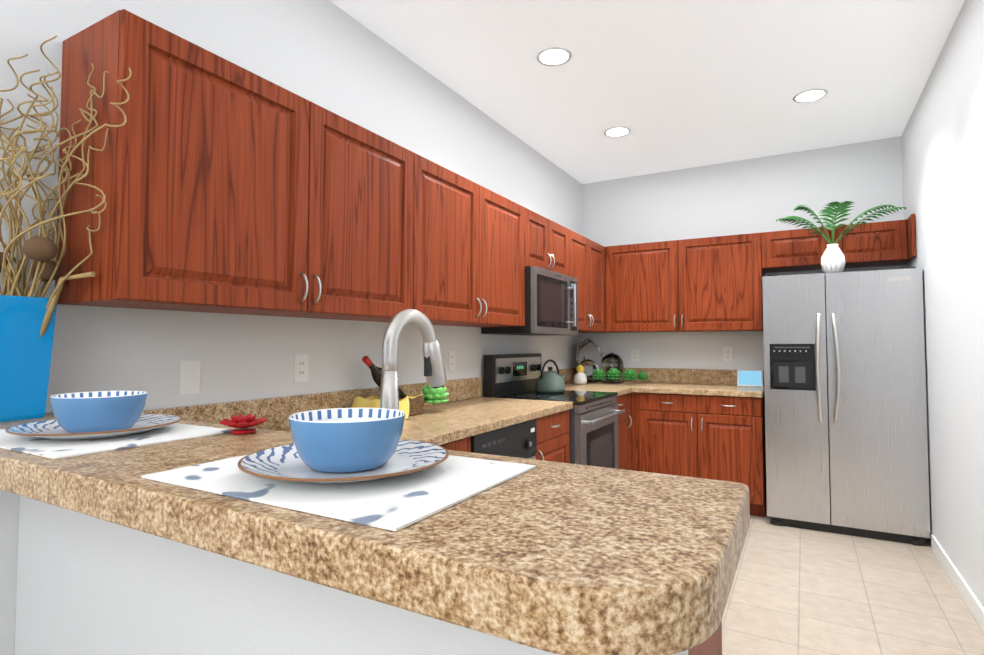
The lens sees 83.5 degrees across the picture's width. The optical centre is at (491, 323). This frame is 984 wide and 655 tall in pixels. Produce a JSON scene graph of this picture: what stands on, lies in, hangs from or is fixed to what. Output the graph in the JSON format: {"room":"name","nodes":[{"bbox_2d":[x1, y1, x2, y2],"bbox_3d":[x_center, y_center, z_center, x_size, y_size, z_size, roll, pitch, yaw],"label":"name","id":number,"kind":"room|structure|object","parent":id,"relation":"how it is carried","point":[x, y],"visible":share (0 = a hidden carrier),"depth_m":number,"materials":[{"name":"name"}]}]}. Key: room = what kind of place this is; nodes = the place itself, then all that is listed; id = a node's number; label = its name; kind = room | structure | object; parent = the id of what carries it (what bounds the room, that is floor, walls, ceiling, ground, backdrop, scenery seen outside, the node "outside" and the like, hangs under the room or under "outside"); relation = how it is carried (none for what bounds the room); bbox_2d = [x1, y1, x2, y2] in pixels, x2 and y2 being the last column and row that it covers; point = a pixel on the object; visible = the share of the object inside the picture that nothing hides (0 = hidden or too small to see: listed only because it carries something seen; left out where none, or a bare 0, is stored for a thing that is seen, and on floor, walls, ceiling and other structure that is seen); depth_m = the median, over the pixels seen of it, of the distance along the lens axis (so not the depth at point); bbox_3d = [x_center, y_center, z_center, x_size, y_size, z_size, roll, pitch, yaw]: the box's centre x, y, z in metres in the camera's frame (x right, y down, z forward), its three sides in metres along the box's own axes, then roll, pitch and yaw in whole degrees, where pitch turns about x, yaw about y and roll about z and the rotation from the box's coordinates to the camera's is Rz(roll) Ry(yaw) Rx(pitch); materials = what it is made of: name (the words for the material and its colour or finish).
{"room":"kitchen","nodes":[
{"label":"kitchen","id":0,"kind":"room"},
{"bbox_2d":[0,0,582,654],"bbox_3d":[-0.845,-0.064,2.398,0.120,2.824,7.042,-1,-3,29],"label":"wall","id":1,"kind":"structure","parent":0,"point":[330,56],"depth_m":2.22,"materials":[{"name":"white paint"}]},
{"bbox_2d":[55,9,314,316],"bbox_3d":[-0.947,-0.428,1.772,0.325,0.762,0.626,-1,-3,29],"label":"upper cabinet","id":2,"kind":"object","parent":1,"relation":"attached to","point":[225,186],"depth_m":1.58,"materials":[{"name":"brown wood"}]},
{"bbox_2d":[179,360,200,394],"bbox_3d":[-1.040,0.187,1.904,0.014,0.116,0.072,-1,-3,29],"label":"switch plate","id":3,"kind":"object","parent":1,"relation":"attached to","point":[189,378],"visible":1,"depth_m":1.90,"materials":[{"name":"white plastic"}]},
{"bbox_2d":[294,354,308,381],"bbox_3d":[-0.805,0.189,2.328,0.007,0.116,0.072,-1,-3,29],"label":"electrical outlet plate","id":4,"kind":"object","parent":1,"relation":"attached to","point":[300,367],"visible":1,"depth_m":2.32,"materials":[{"name":"white plastic"}]},
{"bbox_2d":[300,104,418,321],"bbox_3d":[-0.644,-0.407,2.308,0.325,0.762,0.605,-1,-3,29],"label":"upper cabinet","id":5,"kind":"object","parent":1,"relation":"attached to","point":[367,183],"depth_m":2.21,"materials":[{"name":"brown wood"}]},
{"bbox_2d":[448,351,454,369],"bbox_3d":[-0.242,0.225,3.325,0.007,0.116,0.072,-1,-3,29],"label":"electrical outlet plate","id":6,"kind":"object","parent":1,"relation":"attached to","point":[451,360],"visible":1,"depth_m":3.32,"materials":[{"name":"white plastic"}]},
{"bbox_2d":[410,155,526,326],"bbox_3d":[-0.214,-0.377,3.070,0.325,0.762,1.147,-1,-3,29],"label":"upper cabinet","id":7,"kind":"object","parent":1,"relation":"attached to","point":[473,238],"depth_m":2.91,"materials":[{"name":"brown wood"}]},
{"bbox_2d":[527,209,570,275],"bbox_3d":[0.254,-0.535,3.906,0.325,0.380,0.754,-1,-3,29],"label":"upper cabinet","id":8,"kind":"object","parent":1,"relation":"attached to","point":[548,241],"depth_m":3.81,"materials":[{"name":"brown wood"}]},
{"bbox_2d":[481,266,577,335],"bbox_3d":[0.308,-0.131,3.859,0.447,0.426,0.750,-1,-3,29],"label":"over-the-range microwave","id":9,"kind":"object","parent":8,"relation":"attached to","point":[551,302],"visible":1,"depth_m":3.63,"materials":[{"name":"silver metal"}]},
{"bbox_2d":[571,230,606,332],"bbox_3d":[0.650,-0.316,4.601,0.325,0.762,0.859,-1,-3,29],"label":"upper cabinet","id":10,"kind":"object","parent":1,"relation":"attached to","point":[587,256],"depth_m":4.54,"materials":[{"name":"brown wood"}]},
{"bbox_2d":[15,495,687,654],"bbox_3d":[-0.497,0.795,1.127,1.700,1.008,0.160,-1,-3,29],"label":"wall","id":11,"kind":"structure","parent":0,"point":[88,585],"depth_m":1.13,"materials":[{"name":"white paint"}]},
{"bbox_2d":[0,412,749,654],"bbox_3d":[-0.527,0.256,1.005,1.782,0.055,0.430,-1,-3,29],"label":"bar","id":12,"kind":"object","parent":11,"relation":"on","point":[559,558],"visible":0.83,"depth_m":0.56,"materials":[{"name":"stone"}]},
{"bbox_2d":[0,35,131,421],"bbox_3d":[-1.138,-0.249,1.278,0.460,0.975,0.391,-1,-3,29],"label":"vase","id":13,"kind":"object","parent":12,"relation":"on","point":[27,323],"visible":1,"depth_m":1.40,"materials":[{"name":"ceramic"},{"name":"dried branches"}]},
{"bbox_2d":[0,423,230,458],"bbox_3d":[-0.838,0.233,1.166,0.460,0.003,0.335,-1,-3,29],"label":"placemat","id":14,"kind":"object","parent":12,"relation":"on","point":[49,448],"visible":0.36,"depth_m":1.06,"materials":[{"name":"fabric"}]},
{"bbox_2d":[5,414,181,439],"bbox_3d":[-0.821,0.219,1.155,0.298,0.022,0.298,-1,-3,29],"label":"plate","id":15,"kind":"object","parent":14,"relation":"on","point":[51,429],"visible":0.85,"depth_m":1.11,"materials":[{"name":"white ceramic"}]},
{"bbox_2d":[50,391,147,432],"bbox_3d":[-0.821,0.186,1.156,0.168,0.076,0.168,-1,-3,29],"label":"bowl","id":16,"kind":"object","parent":15,"relation":"on","point":[86,412],"visible":0.94,"depth_m":1.10,"materials":[{"name":"blue ceramic"}]},
{"bbox_2d":[220,413,266,433],"bbox_3d":[-0.533,0.216,1.185,0.093,0.038,0.094,-1,-3,29],"label":"flower","id":17,"kind":"object","parent":12,"relation":"on","point":[242,423],"visible":1,"depth_m":1.17,"materials":[{"name":"red plastic"}]},
{"bbox_2d":[142,454,535,530],"bbox_3d":[-0.215,0.219,0.815,0.460,0.003,0.335,-1,-3,29],"label":"placemat","id":18,"kind":"object","parent":12,"relation":"on","point":[396,503],"visible":0.64,"depth_m":0.71,"materials":[{"name":"fabric"}]},
{"bbox_2d":[238,439,448,483],"bbox_3d":[-0.214,0.206,0.818,0.298,0.022,0.298,-1,-3,29],"label":"plate","id":19,"kind":"object","parent":18,"relation":"on","point":[284,463],"visible":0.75,"depth_m":0.80,"materials":[{"name":"white ceramic"}]},
{"bbox_2d":[289,408,405,472],"bbox_3d":[-0.214,0.173,0.819,0.168,0.076,0.168,-1,-3,29],"label":"bowl","id":20,"kind":"object","parent":19,"relation":"on","point":[341,440],"visible":1,"depth_m":0.76,"materials":[{"name":"blue ceramic"}]},
{"bbox_2d":[329,0,964,183],"bbox_3d":[0.278,-1.532,1.754,2.924,0.060,7.322,-1,-3,29],"label":"ceiling","id":21,"kind":"structure","parent":0,"point":[672,85],"depth_m":3.13,"materials":[{"name":"white paint"}]},
{"bbox_2d":[536,47,571,65],"bbox_3d":[0.338,-1.450,3.002,0.196,0.006,0.196,-1,-3,29],"label":"recessed light","id":22,"kind":"object","parent":21,"relation":"in","point":[554,56],"visible":1,"depth_m":3.00,"materials":[{"name":"white"}]},
{"bbox_2d":[604,126,630,136],"bbox_3d":[0.924,-1.408,4.060,0.196,0.006,0.196,-1,-3,29],"label":"recessed light","id":23,"kind":"object","parent":21,"relation":"in","point":[621,131],"visible":1,"depth_m":4.05,"materials":[{"name":"white"}]},
{"bbox_2d":[793,89,827,102],"bbox_3d":[2.005,-1.431,3.474,0.196,0.006,0.196,-1,-3,29],"label":"recessed light","id":24,"kind":"object","parent":21,"relation":"in","point":[810,95],"visible":1,"depth_m":3.46,"materials":[{"name":"white"}]},
{"bbox_2d":[582,136,904,369],"bbox_3d":[2.007,0.029,4.761,2.524,2.824,0.120,-1,-3,29],"label":"wall","id":25,"kind":"structure","parent":0,"point":[757,195],"depth_m":4.71,"materials":[{"name":"white paint"}]},
{"bbox_2d":[631,349,638,361],"bbox_3d":[1.317,0.299,5.067,0.072,0.116,0.007,-1,-3,29],"label":"electrical outlet plate","id":26,"kind":"object","parent":25,"relation":"attached to","point":[634,355],"visible":1,"depth_m":5.07,"materials":[{"name":"white plastic"}]},
{"bbox_2d":[605,240,680,332],"bbox_3d":[1.349,-0.305,4.887,0.647,0.762,0.324,-1,-3,29],"label":"upper cabinet","id":27,"kind":"object","parent":25,"relation":"attached to","point":[643,280],"depth_m":4.73,"materials":[{"name":"brown wood"}]},
{"bbox_2d":[681,233,764,331],"bbox_3d":[1.903,-0.317,4.575,0.625,0.762,0.324,-1,-3,29],"label":"upper cabinet","id":28,"kind":"object","parent":25,"relation":"attached to","point":[710,284],"depth_m":4.42,"materials":[{"name":"brown wood"}]},
{"bbox_2d":[723,347,732,360],"bbox_3d":[2.002,0.262,4.682,0.072,0.116,0.007,-1,-3,29],"label":"electrical outlet plate","id":29,"kind":"object","parent":25,"relation":"attached to","point":[727,353],"visible":1,"depth_m":4.68,"materials":[{"name":"white plastic"}]},
{"bbox_2d":[761,227,831,272],"bbox_3d":[2.375,-0.568,4.318,0.458,0.282,0.324,-1,-3,29],"label":"upper cabinet","id":30,"kind":"object","parent":25,"relation":"attached to","point":[797,249],"depth_m":4.19,"materials":[{"name":"brown wood"}]},
{"bbox_2d":[833,218,912,267],"bbox_3d":[2.775,-0.576,4.093,0.459,0.282,0.324,-1,-3,29],"label":"upper cabinet","id":31,"kind":"object","parent":25,"relation":"attached to","point":[886,243],"depth_m":3.94,"materials":[{"name":"brown wood"}]},
{"bbox_2d":[722,510,983,654],"bbox_3d":[0.278,1.349,1.640,2.924,0.060,7.322,-1,-3,29],"label":"floor","id":32,"kind":"structure","parent":0,"point":[796,591],"depth_m":2.71,"materials":[{"name":"tile"}]},
{"bbox_2d":[439,437,470,451],"bbox_3d":[-0.486,0.903,2.168,0.633,0.874,0.619,-1,-3,29],"label":"base cabinet","id":33,"kind":"object","parent":32,"relation":"on","point":[464,444],"visible":0.02,"depth_m":2.24,"materials":[{"name":"brown wood"}]},
{"bbox_2d":[471,419,536,459],"bbox_3d":[-0.180,0.925,2.716,0.628,0.873,0.629,-1,-3,29],"label":"dishwasher","id":34,"kind":"object","parent":32,"relation":"on","point":[518,440],"visible":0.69,"depth_m":2.60,"materials":[{"name":"black metal"}]},
{"bbox_2d":[536,409,569,462],"bbox_3d":[0.100,0.944,3.206,0.633,0.874,0.491,-1,-3,29],"label":"base cabinet","id":35,"kind":"object","parent":32,"relation":"on","point":[553,437],"visible":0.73,"depth_m":3.08,"materials":[{"name":"brown wood"}]},
{"bbox_2d":[142,376,577,444],"bbox_3d":[-0.353,0.391,2.461,0.652,0.170,2.272,-1,-3,29],"label":"countertop","id":36,"kind":"structure","parent":35,"relation":"on","point":[467,409],"depth_m":2.45,"materials":[{"name":"stone"}]},
{"bbox_2d":[352,356,423,418],"bbox_3d":[-0.471,0.295,2.572,0.246,0.290,0.364,-1,-3,29],"label":"basket","id":37,"kind":"object","parent":36,"relation":"on","point":[410,405],"visible":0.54,"depth_m":2.56,"materials":[{"name":"wicker"}]},
{"bbox_2d":[419,383,448,404],"bbox_3d":[-0.295,0.355,2.805,0.155,0.123,0.154,-1,-3,29],"label":"succulent","id":38,"kind":"object","parent":36,"relation":"on","point":[433,396],"visible":0.77,"depth_m":2.76,"materials":[{"name":"green plant"}]},
{"bbox_3d":[-0.022,0.471,1.249,0.826,0.184,0.469,-1,-3,29],"label":"sink","id":39,"kind":"object","parent":36,"relation":"in","visible":0},
{"bbox_2d":[380,309,446,409],"bbox_3d":[-0.238,0.173,1.233,0.190,0.407,0.260,-1,-3,29],"label":"faucet","id":40,"kind":"object","parent":39,"relation":"on","point":[434,371],"visible":0.6,"depth_m":1.17,"materials":[{"name":"silver metal"}]},
{"bbox_2d":[484,353,625,468],"bbox_3d":[0.449,0.807,3.736,0.730,1.190,0.758,-1,-3,29],"label":"range","id":41,"kind":"object","parent":32,"relation":"on","point":[594,428],"visible":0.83,"depth_m":3.62,"materials":[{"name":"silver metal"}]},
{"bbox_2d":[535,359,564,392],"bbox_3d":[0.428,0.376,3.976,0.212,0.233,0.251,-1,-3,29],"label":"kettle","id":42,"kind":"object","parent":41,"relation":"on","point":[550,381],"visible":1,"depth_m":3.89,"materials":[{"name":"green metal"}]},
{"bbox_2d":[616,392,638,470],"bbox_3d":[0.899,0.999,4.596,0.659,0.874,1.184,-1,-3,29],"label":"base cabinet","id":43,"kind":"object","parent":32,"relation":"on","point":[628,439],"visible":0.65,"depth_m":4.38,"materials":[{"name":"brown wood"}]},
{"bbox_2d":[543,368,633,395],"bbox_3d":[0.712,0.465,4.347,0.652,0.170,0.535,-1,-3,29],"label":"countertop","id":44,"kind":"structure","parent":43,"relation":"on","point":[626,387],"depth_m":4.62,"materials":[{"name":"stone"}]},
{"bbox_2d":[634,368,764,397],"bbox_3d":[1.412,0.477,4.633,1.589,0.170,0.652,-1,-3,29],"label":"countertop","id":45,"kind":"structure","parent":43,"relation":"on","point":[712,382],"depth_m":4.66,"materials":[{"name":"stone"}]},
{"bbox_2d":[574,365,586,383],"bbox_3d":[0.766,0.443,4.777,0.115,0.166,0.115,-1,-3,29],"label":"figurine","id":46,"kind":"object","parent":45,"relation":"on","point":[580,377],"visible":1,"depth_m":4.74,"materials":[{"name":"white ceramic"}]},
{"bbox_2d":[576,338,602,382],"bbox_3d":[0.898,0.335,5.015,0.155,0.401,0.391,-1,-3,29],"label":"glass cloche","id":47,"kind":"object","parent":45,"relation":"on","point":[589,356],"visible":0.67,"depth_m":5.00,"materials":[{"name":"clear glass"}]},
{"bbox_2d":[601,349,623,382],"bbox_3d":[1.085,0.383,4.979,0.200,0.302,0.200,-1,-3,29],"label":"glass cloche","id":48,"kind":"object","parent":45,"relation":"on","point":[611,360],"visible":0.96,"depth_m":4.91,"materials":[{"name":"clear glass"}]},
{"bbox_2d":[591,368,648,380],"bbox_3d":[1.119,0.447,4.830,0.457,0.116,0.312,-1,-3,29],"label":"greenery","id":49,"kind":"object","parent":45,"relation":"on","point":[615,374],"visible":1,"depth_m":4.77,"materials":[{"name":"green plant"}]},
{"bbox_2d":[737,370,762,386],"bbox_3d":[2.125,0.451,4.540,0.190,0.132,0.068,-1,-3,29],"label":"tablet","id":50,"kind":"object","parent":45,"relation":"on","point":[754,378],"visible":1,"depth_m":4.52,"materials":[{"name":"white plastic"}]},
{"bbox_2d":[638,393,766,516],"bbox_3d":[1.706,0.993,4.442,0.894,0.874,0.660,-1,-3,29],"label":"base cabinet","id":51,"kind":"object","parent":32,"relation":"on","point":[722,438],"visible":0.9,"depth_m":4.16,"materials":[{"name":"brown wood"}]},
{"bbox_2d":[688,620,721,654],"bbox_3d":[-0.060,0.868,1.274,1.050,0.874,0.525,-1,-3,29],"label":"base cabinet","id":52,"kind":"object","parent":32,"relation":"on","point":[712,645],"depth_m":1.09,"materials":[{"name":"brown wood"}]},
{"bbox_2d":[762,267,930,545],"bbox_3d":[2.469,0.533,3.933,0.906,1.752,0.784,-1,-3,29],"label":"fridge","id":53,"kind":"object","parent":32,"relation":"on","point":[846,438],"visible":1,"depth_m":3.64,"materials":[{"name":"silver metal"}]},
{"bbox_2d":[776,201,905,272],"bbox_3d":[2.417,-0.599,3.848,0.760,0.501,0.332,-1,-3,29],"label":"vase","id":54,"kind":"object","parent":53,"relation":"on","point":[833,259],"visible":0.96,"depth_m":3.83,"materials":[{"name":"white"}]},
{"bbox_2d":[901,0,983,607],"bbox_3d":[1.458,-0.115,1.100,0.120,2.824,7.042,-1,-3,29],"label":"wall","id":55,"kind":"structure","parent":0,"point":[942,139],"depth_m":2.79,"materials":[{"name":"white paint"}]},
{"bbox_2d":[931,535,983,632],"bbox_3d":[1.181,1.235,0.691,0.012,0.095,6.150,-1,-3,29],"label":"baseboard","id":56,"kind":"structure","parent":55,"relation":"attached to","point":[970,600],"depth_m":2.76,"materials":[{"name":"white wood"}]}
]}

